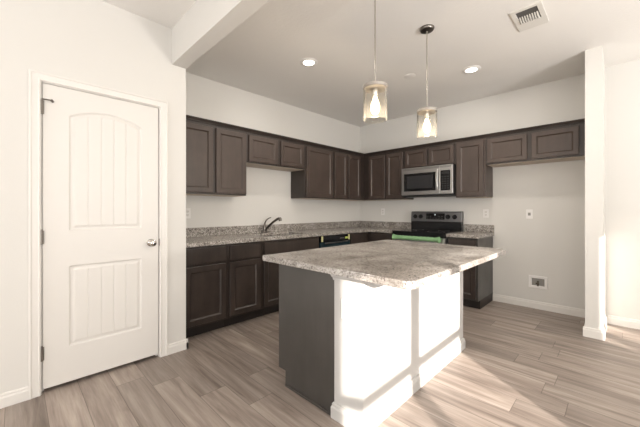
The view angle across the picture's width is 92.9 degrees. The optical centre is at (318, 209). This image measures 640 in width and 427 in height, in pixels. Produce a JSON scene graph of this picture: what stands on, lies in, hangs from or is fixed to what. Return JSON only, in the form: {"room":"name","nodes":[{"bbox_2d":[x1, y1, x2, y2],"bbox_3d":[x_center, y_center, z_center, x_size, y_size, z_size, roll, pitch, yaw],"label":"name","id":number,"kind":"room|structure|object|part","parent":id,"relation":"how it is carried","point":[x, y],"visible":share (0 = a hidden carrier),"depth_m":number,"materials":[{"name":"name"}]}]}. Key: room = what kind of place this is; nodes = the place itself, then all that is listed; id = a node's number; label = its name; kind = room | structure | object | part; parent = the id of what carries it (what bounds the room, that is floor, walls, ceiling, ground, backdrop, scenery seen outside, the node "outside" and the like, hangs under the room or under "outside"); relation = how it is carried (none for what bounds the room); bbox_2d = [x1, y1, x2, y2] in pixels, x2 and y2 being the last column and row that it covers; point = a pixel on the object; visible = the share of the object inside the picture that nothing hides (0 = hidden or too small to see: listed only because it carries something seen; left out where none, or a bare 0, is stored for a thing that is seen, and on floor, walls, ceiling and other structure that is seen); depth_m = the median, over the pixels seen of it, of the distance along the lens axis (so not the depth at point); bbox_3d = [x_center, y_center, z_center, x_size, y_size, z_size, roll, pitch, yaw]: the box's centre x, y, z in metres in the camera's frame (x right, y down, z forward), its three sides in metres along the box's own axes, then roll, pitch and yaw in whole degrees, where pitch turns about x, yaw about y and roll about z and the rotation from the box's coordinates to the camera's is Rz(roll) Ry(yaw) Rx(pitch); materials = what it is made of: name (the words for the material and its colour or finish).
{"room":"kitchen","nodes":[
{"label":"kitchen","id":0,"kind":"room"},
{"bbox_2d":[0,0,185,393],"bbox_3d":[-3.013,-0.159,1.309,0.733,2.740,4.530,0,0,45],"label":"wall","id":1,"kind":"structure","parent":0,"point":[97,42],"depth_m":2.06,"materials":[{"name":"white paint"}]},
{"bbox_2d":[0,338,187,408],"bbox_3d":[-2.782,1.169,1.090,0.128,0.085,4.545,0,0,45],"label":"baseboard","id":2,"kind":"structure","parent":1,"relation":"attached to","point":[19,395],"depth_m":1.92,"materials":[{"name":"white paint"}]},
{"bbox_2d":[28,69,167,399],"bbox_3d":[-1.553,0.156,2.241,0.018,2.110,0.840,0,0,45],"label":"trim","id":3,"kind":"structure","parent":1,"relation":"attached to","point":[35,77],"depth_m":1.97,"materials":[{"name":"white paint"}]},
{"bbox_2d":[41,83,159,389],"bbox_3d":[-1.553,0.174,2.237,0.105,2.017,0.726,0,0,45],"label":"door","id":4,"kind":"structure","parent":1,"relation":"in","point":[99,231],"depth_m":2.21,"materials":[{"name":"white paint"}]},
{"bbox_3d":[-1.329,0.266,2.437,0.070,0.060,0.060,0,0,45],"label":"knob","id":5,"kind":"part","parent":4,"relation":"part of","materials":[{"name":"silver metal"}]},
{"bbox_2d":[172,0,269,68],"bbox_3d":[0.810,-1.379,0.611,5.667,0.301,0.116,0,0,45],"label":"beam","id":6,"kind":"structure","parent":1,"relation":"attached to","point":[206,23],"depth_m":2.17,"materials":[{"name":"white paint"}]},
{"bbox_2d":[186,72,359,227],"bbox_3d":[-2.100,-0.159,2.828,0.120,2.740,8.270,0,0,45],"label":"wall","id":7,"kind":"structure","parent":0,"point":[268,192],"depth_m":4.12,"materials":[{"name":"white paint"}]},
{"bbox_2d":[186,208,190,217],"bbox_3d":[-1.454,0.039,3.384,0.008,0.114,0.070,0,0,45],"label":"wall outlet","id":8,"kind":"object","parent":7,"relation":"attached to","point":[188,210],"visible":0.88,"depth_m":3.39,"materials":[{"name":"white plastic"}]},
{"bbox_2d":[186,120,245,196],"bbox_3d":[-1.250,-0.537,3.363,0.322,0.753,0.864,0,0,45],"label":"upper cabinet","id":9,"kind":"object","parent":7,"relation":"attached to","point":[215,155],"visible":0.64,"depth_m":3.29,"materials":[{"name":"brown wood"}]},
{"bbox_3d":[-1.274,-0.533,3.123,0.019,0.701,0.405,0,0,45],"label":"door","id":10,"kind":"part","parent":9,"relation":"part of","materials":[{"name":"brown wood"}]},
{"bbox_3d":[-1.262,-0.164,3.375,0.282,0.006,0.840,0,0,45],"label":"panel","id":11,"kind":"part","parent":9,"relation":"part of","materials":[{"name":"beige"}]},
{"bbox_3d":[-0.975,-0.533,3.424,0.019,0.701,0.373,0,0,45],"label":"door","id":12,"kind":"part","parent":9,"relation":"part of","materials":[{"name":"brown wood"}]},
{"bbox_2d":[246,132,304,171],"bbox_3d":[-0.616,-0.734,3.998,0.322,0.360,0.928,0,0,45],"label":"upper cabinet","id":13,"kind":"object","parent":7,"relation":"attached to","point":[264,152],"visible":0.83,"depth_m":3.86,"materials":[{"name":"brown wood"}]},
{"bbox_3d":[-0.667,-0.729,3.732,0.019,0.310,0.425,0,0,45],"label":"door","id":14,"kind":"part","parent":13,"relation":"part of","materials":[{"name":"brown wood"}]},
{"bbox_3d":[-0.628,-0.557,4.011,0.282,0.006,0.904,0,0,45],"label":"panel","id":15,"kind":"part","parent":13,"relation":"part of","materials":[{"name":"beige wood"}]},
{"bbox_3d":[-0.339,-0.729,4.061,0.019,0.310,0.398,0,0,45],"label":"door","id":16,"kind":"part","parent":13,"relation":"part of","materials":[{"name":"brown wood"}]},
{"bbox_2d":[186,221,410,236],"bbox_3d":[-0.069,0.254,4.025,1.065,0.102,3.465,0,0,45],"label":"backsplash","id":17,"kind":"structure","parent":7,"relation":"attached to","point":[226,230],"depth_m":4.35,"materials":[{"name":"stone"}]},
{"bbox_2d":[291,144,332,199],"bbox_3d":[-0.081,-0.537,4.534,0.322,0.753,0.581,0,0,45],"label":"upper cabinet","id":18,"kind":"object","parent":7,"relation":"attached to","point":[315,182],"visible":0.93,"depth_m":4.38,"materials":[{"name":"brown wood"}]},
{"bbox_3d":[-0.094,-0.164,4.547,0.282,0.006,0.557,0,0,45],"label":"panel","id":19,"kind":"part","parent":18,"relation":"part of","materials":[{"name":"beige"}]},
{"bbox_3d":[0.028,-0.533,4.429,0.019,0.701,0.538,0,0,45],"label":"door","id":20,"kind":"part","parent":18,"relation":"part of","materials":[{"name":"brown wood"}]},
{"bbox_2d":[324,150,367,200],"bbox_3d":[0.509,-0.537,5.126,0.322,0.753,1.087,0,0,45],"label":"upper cabinet","id":21,"kind":"object","parent":7,"relation":"attached to","point":[348,169],"visible":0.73,"depth_m":4.89,"materials":[{"name":"brown wood"}]},
{"bbox_3d":[0.357,-0.533,4.760,0.019,0.701,0.300,0,0,45],"label":"door","id":22,"kind":"part","parent":21,"relation":"part of","materials":[{"name":"brown wood"}]},
{"bbox_3d":[0.496,-0.164,5.139,0.282,0.006,1.063,0,0,45],"label":"panel","id":23,"kind":"part","parent":21,"relation":"part of","materials":[{"name":"beige"}]},
{"bbox_3d":[0.598,-0.533,5.001,0.019,0.701,0.313,0,0,45],"label":"door","id":24,"kind":"part","parent":21,"relation":"part of","materials":[{"name":"brown wood"}]},
{"bbox_2d":[186,115,584,155],"bbox_3d":[0.677,-0.932,3.281,3.173,0.036,3.465,0,0,45],"label":"crown molding","id":25,"kind":"structure","parent":21,"relation":"attached to","point":[188,117],"depth_m":3.77,"materials":[{"name":"brown wood"}]},
{"bbox_2d":[0,301,639,426],"bbox_3d":[0.219,1.261,0.537,6.700,0.100,8.300,0,0,45],"label":"floor","id":26,"kind":"structure","parent":0,"point":[518,366],"depth_m":2.10,"materials":[{"name":"brown wood"}]},
{"bbox_2d":[186,244,226,337],"bbox_3d":[-1.289,0.778,3.120,0.608,0.866,0.465,0,0,45],"label":"base cabinet","id":27,"kind":"object","parent":26,"relation":"on","point":[206,266],"visible":0.49,"depth_m":2.92,"materials":[{"name":"black wood"}]},
{"bbox_3d":[-1.077,0.438,2.916,0.019,0.146,0.410,0,0,45],"label":"drawer","id":28,"kind":"part","parent":27,"relation":"part of","materials":[{"name":"brown wood"}]},
{"bbox_3d":[-1.077,0.809,2.916,0.019,0.548,0.410,0,0,45],"label":"door","id":29,"kind":"part","parent":27,"relation":"part of","materials":[{"name":"brown wood"}]},
{"bbox_2d":[223,241,260,326],"bbox_3d":[-0.978,0.778,3.432,0.608,0.866,0.411,0,0,45],"label":"base cabinet","id":30,"kind":"object","parent":26,"relation":"on","point":[243,259],"visible":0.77,"depth_m":3.21,"materials":[{"name":"black wood"}]},
{"bbox_3d":[-0.769,0.809,3.224,0.019,0.548,0.366,0,0,45],"label":"door","id":31,"kind":"part","parent":30,"relation":"part of","materials":[{"name":"brown wood"}]},
{"bbox_3d":[-0.769,0.438,3.224,0.019,0.146,0.366,0,0,45],"label":"drawer","id":32,"kind":"part","parent":30,"relation":"part of","materials":[{"name":"brown wood"}]},
{"bbox_2d":[257,235,318,316],"bbox_3d":[-0.512,0.778,3.900,0.608,0.866,0.906,0,0,45],"label":"base cabinet","id":33,"kind":"object","parent":26,"relation":"on","point":[269,270],"visible":0.3,"depth_m":3.49,"materials":[{"name":"black wood"}]},
{"bbox_3d":[-0.459,0.809,3.536,0.019,0.548,0.410,0,0,45],"label":"door","id":34,"kind":"part","parent":33,"relation":"part of","materials":[{"name":"brown wood"}]},
{"bbox_3d":[-0.304,0.438,3.691,0.019,0.146,0.848,0,0,45],"label":"drawer","id":35,"kind":"part","parent":33,"relation":"part of","materials":[{"name":"brown wood"}]},
{"bbox_2d":[279,264,333,415],"bbox_3d":[0.403,0.780,2.457,0.525,0.862,1.416,0,0,45],"label":"base cabinet","id":36,"kind":"object","parent":26,"relation":"on","point":[306,297],"visible":0.47,"depth_m":1.94,"materials":[{"name":"black wood"}]},
{"bbox_2d":[263,240,506,289],"bbox_3d":[0.557,0.328,2.232,1.095,0.037,1.553,0,0,45],"label":"countertop","id":37,"kind":"structure","parent":36,"relation":"on","point":[408,265],"depth_m":1.85,"materials":[{"name":"stone"}]},
{"bbox_2d":[319,234,349,247],"bbox_3d":[0.047,0.780,4.423,0.629,0.862,0.606,0,0,45],"label":"dishwasher","id":38,"kind":"object","parent":26,"relation":"on","point":[340,239],"visible":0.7,"depth_m":4.18,"materials":[{"name":"black metal"}]},
{"bbox_3d":[0.237,0.391,4.234,0.035,0.080,0.606,0,0,45],"label":"control panel","id":39,"kind":"part","parent":38,"relation":"part of","materials":[{"name":"black"}]},
{"bbox_3d":[0.236,0.766,4.234,0.033,0.660,0.606,0,0,45],"label":"door","id":40,"kind":"part","parent":38,"relation":"part of","materials":[{"name":"black metal"}]},
{"bbox_3d":[0.261,0.446,4.210,0.025,0.018,0.481,0,0,45],"label":"handle","id":41,"kind":"part","parent":38,"relation":"part of","materials":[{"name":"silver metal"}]},
{"bbox_2d":[348,232,367,243],"bbox_3d":[0.621,0.778,5.036,0.608,0.866,1.056,0,0,45],"label":"base cabinet","id":42,"kind":"object","parent":26,"relation":"on","point":[362,237],"visible":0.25,"depth_m":4.59,"materials":[{"name":"black wood"}]},
{"bbox_2d":[186,221,410,247],"bbox_3d":[-0.069,0.274,4.023,1.067,0.141,3.467,0,0,45],"label":"countertop","id":43,"kind":"structure","parent":42,"relation":"on","point":[202,236],"depth_m":4.01,"materials":[{"name":"stone"}]},
{"bbox_2d":[262,217,281,232],"bbox_3d":[-0.604,0.199,3.970,0.270,0.209,0.139,0,0,45],"label":"faucet","id":44,"kind":"object","parent":43,"relation":"on","point":[265,228],"visible":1,"depth_m":3.99,"materials":[{"name":"silver metal"}]},
{"bbox_3d":[-0.601,0.191,3.970,0.242,0.190,0.036,0,0,23],"label":"spout","id":45,"kind":"part","parent":44,"relation":"part of","materials":[{"name":"silver metal"}]},
{"bbox_2d":[368,232,391,241],"bbox_3d":[1.147,0.778,4.825,0.472,0.866,0.608,0,0,45],"label":"base cabinet","id":46,"kind":"object","parent":26,"relation":"on","point":[372,236],"visible":0.13,"depth_m":4.63,"materials":[{"name":"black wood"}]},
{"bbox_2d":[392,211,462,243],"bbox_3d":[1.532,0.618,4.326,0.766,1.186,0.724,0,0,45],"label":"range","id":47,"kind":"object","parent":26,"relation":"on","point":[426,226],"visible":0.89,"depth_m":4.36,"materials":[{"name":"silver metal"}]},
{"bbox_3d":[1.351,0.672,4.146,0.758,0.607,0.034,0,0,45],"label":"oven door","id":48,"kind":"part","parent":47,"relation":"part of","materials":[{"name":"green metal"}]},
{"bbox_2d":[392,229,461,234],"bbox_3d":[1.540,0.308,4.334,0.766,0.021,0.567,0,0,45],"label":"cooktop","id":49,"kind":"object","parent":47,"relation":"in","point":[404,231],"depth_m":4.24,"materials":[{"name":"black"}]},
{"bbox_2d":[448,236,492,308],"bbox_3d":[1.992,0.778,3.983,0.362,0.866,0.608,0,0,45],"label":"base cabinet","id":50,"kind":"object","parent":26,"relation":"on","point":[477,280],"visible":0.4,"depth_m":3.75,"materials":[{"name":"black wood"}]},
{"bbox_3d":[1.784,0.438,3.774,0.315,0.146,0.019,0,0,45],"label":"drawer","id":51,"kind":"part","parent":50,"relation":"part of","materials":[{"name":"brown wood"}]},
{"bbox_3d":[1.784,0.809,3.774,0.315,0.548,0.019,0,0,45],"label":"door","id":52,"kind":"part","parent":50,"relation":"part of","materials":[{"name":"brown wood"}]},
{"bbox_2d":[446,224,493,238],"bbox_3d":[1.990,0.274,3.969,0.382,0.141,0.636,0,0,45],"label":"countertop","id":53,"kind":"structure","parent":50,"relation":"on","point":[475,231],"depth_m":4.07,"materials":[{"name":"stone"}]},
{"bbox_2d":[101,0,639,126],"bbox_3d":[0.219,-1.579,0.537,6.700,0.100,8.300,0,0,45],"label":"ceiling","id":54,"kind":"structure","parent":0,"point":[262,56],"depth_m":2.88,"materials":[{"name":"white paint"}]},
{"bbox_2d":[300,58,317,66],"bbox_3d":[-0.097,-1.524,3.151,0.184,0.010,0.184,0,0,45],"label":"recessed light","id":55,"kind":"object","parent":54,"relation":"in","point":[308,62],"visible":1,"depth_m":3.15,"materials":[{"name":"white plastic"}]},
{"bbox_2d":[363,0,387,122],"bbox_3d":[0.387,-1.067,2.065,0.166,0.923,0.166,0,0,45],"label":"pendant light","id":56,"kind":"object","parent":54,"relation":"hanging from","point":[374,87],"visible":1,"depth_m":2.05,"materials":[{"name":"glass"}]},
{"bbox_2d":[372,88,377,96],"bbox_3d":[0.387,-0.793,2.065,0.038,0.050,0.038,0,0,45],"label":"socket","id":57,"kind":"object","parent":56,"relation":"attached to","point":[374,90],"depth_m":2.05,"materials":[{"name":"silver metal"}]},
{"bbox_3d":[0.387,-1.179,2.065,0.011,0.645,0.011,0,0,45],"label":"rod","id":58,"kind":"part","parent":56,"relation":"part of","materials":[{"name":"silver metal"}]},
{"bbox_3d":[0.387,-0.715,2.065,0.160,0.218,0.160,0,0,45],"label":"lamp shade","id":59,"kind":"part","parent":56,"relation":"part of","materials":[{"name":"clear glass"}]},
{"bbox_3d":[0.387,-0.707,2.065,0.062,0.122,0.062,0,0,45],"label":"bulb","id":60,"kind":"part","parent":56,"relation":"part of","materials":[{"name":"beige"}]},
{"bbox_2d":[404,74,415,78],"bbox_3d":[1.049,-1.526,3.480,0.124,0.006,0.124,0,0,45],"label":"sprinkler cover","id":61,"kind":"object","parent":54,"relation":"attached to","point":[408,76],"visible":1,"depth_m":3.48,"materials":[{"name":"white paint"}]},
{"bbox_2d":[417,24,436,138],"bbox_3d":[0.916,-1.067,2.565,0.166,0.923,0.166,0,0,45],"label":"pendant light","id":62,"kind":"object","parent":54,"relation":"hanging from","point":[426,29],"visible":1,"depth_m":2.55,"materials":[{"name":"silver metal"}]},
{"bbox_3d":[0.916,-1.179,2.565,0.011,0.645,0.011,0,0,45],"label":"rod","id":63,"kind":"part","parent":62,"relation":"part of","materials":[{"name":"silver metal"}]},
{"bbox_3d":[0.916,-0.715,2.565,0.160,0.218,0.160,0,0,45],"label":"lamp shade","id":64,"kind":"part","parent":62,"relation":"part of","materials":[{"name":"clear glass"}]},
{"bbox_3d":[0.916,-0.707,2.565,0.062,0.122,0.062,0,0,45],"label":"bulb","id":65,"kind":"part","parent":62,"relation":"part of","materials":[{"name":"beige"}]},
{"bbox_2d":[462,65,480,73],"bbox_3d":[1.669,-1.524,3.315,0.184,0.010,0.184,0,0,45],"label":"recessed light","id":66,"kind":"object","parent":54,"relation":"in","point":[471,69],"visible":1,"depth_m":3.30,"materials":[{"name":"white plastic"}]},
{"bbox_2d":[509,1,548,31],"bbox_3d":[1.677,-1.519,2.413,0.205,0.020,0.345,0,0,45],"label":"ceiling vent","id":67,"kind":"object","parent":54,"relation":"in","point":[533,15],"visible":1,"depth_m":2.39,"materials":[{"name":"white metal"}]},
{"bbox_2d":[330,271,465,426],"bbox_3d":[0.681,0.779,2.219,0.251,0.864,1.508,0,0,45],"label":"wall","id":68,"kind":"structure","parent":0,"point":[395,340],"depth_m":1.80,"materials":[{"name":"white paint"}]},
{"bbox_2d":[341,298,351,320],"bbox_3d":[0.158,0.556,1.697,0.070,0.114,0.018,0,0,45],"label":"wall outlet","id":69,"kind":"object","parent":68,"relation":"attached to","point":[346,304],"visible":1,"depth_m":1.69,"materials":[{"name":"white plastic"}]},
{"bbox_3d":[0.681,0.379,2.219,0.251,0.061,1.508,0,0,45],"label":"cove moulding","id":70,"kind":"part","parent":68,"relation":"part of","materials":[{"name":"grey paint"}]},
{"bbox_3d":[0.681,1.165,2.219,0.233,0.091,1.490,0,0,45],"label":"baseboard","id":71,"kind":"part","parent":68,"relation":"part of","materials":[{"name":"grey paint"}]},
{"bbox_2d":[360,59,639,319],"bbox_3d":[3.111,-0.159,3.352,6.520,2.740,0.170,0,0,45],"label":"wall","id":72,"kind":"structure","parent":0,"point":[551,244],"depth_m":3.64,"materials":[{"name":"white paint"}]},
{"bbox_2d":[364,150,413,200],"bbox_3d":[1.148,-0.537,5.027,0.757,0.753,0.322,0,0,45],"label":"upper cabinet","id":73,"kind":"object","parent":72,"relation":"attached to","point":[382,172],"visible":0.91,"depth_m":4.89,"materials":[{"name":"brown wood"}]},
{"bbox_3d":[0.963,-0.533,4.997,0.315,0.701,0.019,0,0,45],"label":"door","id":74,"kind":"part","parent":73,"relation":"part of","materials":[{"name":"brown wood"}]},
{"bbox_3d":[1.160,-0.164,5.040,0.733,0.006,0.282,0,0,45],"label":"panel","id":75,"kind":"part","parent":73,"relation":"part of","materials":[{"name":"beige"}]},
{"bbox_3d":[1.192,-0.533,4.768,0.293,0.701,0.019,0,0,45],"label":"door","id":76,"kind":"part","parent":73,"relation":"part of","materials":[{"name":"brown wood"}]},
{"bbox_2d":[404,142,455,168],"bbox_3d":[1.688,-0.767,4.488,0.766,0.293,0.322,0,0,45],"label":"upper cabinet","id":77,"kind":"object","parent":72,"relation":"attached to","point":[442,154],"visible":0.73,"depth_m":4.34,"materials":[{"name":"brown wood"}]},
{"bbox_3d":[1.446,-0.759,4.515,0.340,0.249,0.019,0,0,45],"label":"door","id":78,"kind":"part","parent":77,"relation":"part of","materials":[{"name":"brown wood"}]},
{"bbox_2d":[402,164,455,197],"bbox_3d":[1.648,-0.401,4.447,0.759,0.434,0.441,0,0,45],"label":"microwave","id":79,"kind":"object","parent":77,"relation":"attached to","point":[437,180],"visible":0.96,"depth_m":4.29,"materials":[{"name":"silver metal"}]},
{"bbox_3d":[1.477,-0.416,4.400,0.583,0.400,0.042,0,0,45],"label":"door","id":80,"kind":"part","parent":79,"relation":"part of","materials":[{"name":"silver metal"}]},
{"bbox_3d":[1.639,-0.416,4.181,0.024,0.306,0.051,0,0,45],"label":"handle","id":81,"kind":"part","parent":79,"relation":"part of","materials":[{"name":"silver metal"}]},
{"bbox_3d":[1.747,-0.416,4.131,0.174,0.400,0.042,0,0,45],"label":"control frame","id":82,"kind":"part","parent":79,"relation":"part of","materials":[{"name":"silver metal"}]},
{"bbox_3d":[1.714,-0.759,4.248,0.342,0.249,0.019,0,0,45],"label":"door","id":83,"kind":"part","parent":77,"relation":"part of","materials":[{"name":"brown wood"}]},
{"bbox_2d":[456,138,492,197],"bbox_3d":[2.091,-0.537,4.086,0.368,0.753,0.322,0,0,45],"label":"upper cabinet","id":84,"kind":"object","parent":72,"relation":"attached to","point":[474,178],"visible":0.94,"depth_m":3.97,"materials":[{"name":"brown wood"}]},
{"bbox_3d":[1.984,-0.533,3.979,0.326,0.701,0.019,0,0,45],"label":"door","id":85,"kind":"part","parent":84,"relation":"part of","materials":[{"name":"brown wood"}]},
{"bbox_3d":[2.104,-0.164,4.099,0.344,0.006,0.282,0,0,45],"label":"panel","id":86,"kind":"part","parent":84,"relation":"part of","materials":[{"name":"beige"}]},
{"bbox_2d":[464,224,493,232],"bbox_3d":[2.208,0.254,4.187,0.378,0.102,0.020,0,0,45],"label":"backsplash","id":87,"kind":"structure","parent":72,"relation":"attached to","point":[467,227],"depth_m":4.18,"materials":[{"name":"stone"}]},
{"bbox_2d":[483,209,488,217],"bbox_3d":[2.275,0.050,4.129,0.070,0.114,0.008,0,0,45],"label":"wall outlet","id":88,"kind":"object","parent":72,"relation":"attached to","point":[485,211],"visible":1,"depth_m":4.13,"materials":[{"name":"white plastic"}]},
{"bbox_2d":[526,209,532,218],"bbox_3d":[2.624,0.053,3.781,0.070,0.114,0.008,0,0,45],"label":"wall outlet","id":89,"kind":"object","parent":72,"relation":"attached to","point":[529,212],"visible":1,"depth_m":3.78,"materials":[{"name":"white plastic"}]},
{"bbox_2d":[486,123,584,166],"bbox_3d":[2.566,-0.739,3.613,0.968,0.350,0.322,0,0,45],"label":"upper cabinet","id":90,"kind":"object","parent":72,"relation":"attached to","point":[561,143],"visible":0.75,"depth_m":3.47,"materials":[{"name":"brown wood"}]},
{"bbox_3d":[2.279,-0.735,3.685,0.419,0.298,0.019,0,0,45],"label":"door","id":91,"kind":"part","parent":90,"relation":"part of","materials":[{"name":"brown wood"}]},
{"bbox_3d":[2.578,-0.567,3.626,0.944,0.006,0.282,0,0,45],"label":"panel","id":92,"kind":"part","parent":90,"relation":"part of","materials":[{"name":"beige wood"}]},
{"bbox_3d":[2.606,-0.735,3.359,0.415,0.298,0.019,0,0,45],"label":"door","id":93,"kind":"part","parent":90,"relation":"part of","materials":[{"name":"brown wood"}]},
{"bbox_2d":[529,275,547,289],"bbox_3d":[2.674,0.885,3.708,0.190,0.152,0.042,0,0,45],"label":"water supply box","id":94,"kind":"object","parent":72,"relation":"attached to","point":[540,282],"visible":1,"depth_m":3.71,"materials":[{"name":"white plastic"}]},
{"bbox_2d":[493,294,584,317],"bbox_3d":[2.677,1.165,3.724,0.970,0.091,0.015,0,0,45],"label":"baseboard","id":95,"kind":"structure","parent":72,"relation":"attached to","point":[561,309],"depth_m":3.69,"materials":[{"name":"white paint"}]},
{"bbox_2d":[607,315,639,329],"bbox_3d":[4.176,1.165,2.159,3.085,0.091,0.015,0,0,45],"label":"baseboard","id":96,"kind":"structure","parent":72,"relation":"attached to","point":[615,320],"depth_m":3.15,"materials":[{"name":"white paint"}]},
{"bbox_2d":[585,46,604,329],"bbox_3d":[2.837,-0.159,3.110,0.125,2.740,0.660,0,0,45],"label":"wall","id":97,"kind":"structure","parent":0,"point":[594,57],"depth_m":2.88,"materials":[{"name":"white paint"}]},
{"bbox_2d":[583,314,606,340],"bbox_3d":[2.826,1.165,3.099,0.155,0.091,0.660,0,0,45],"label":"baseboard","id":98,"kind":"structure","parent":97,"relation":"attached to","point":[594,333],"depth_m":2.88,"materials":[{"name":"white paint"}]}
]}

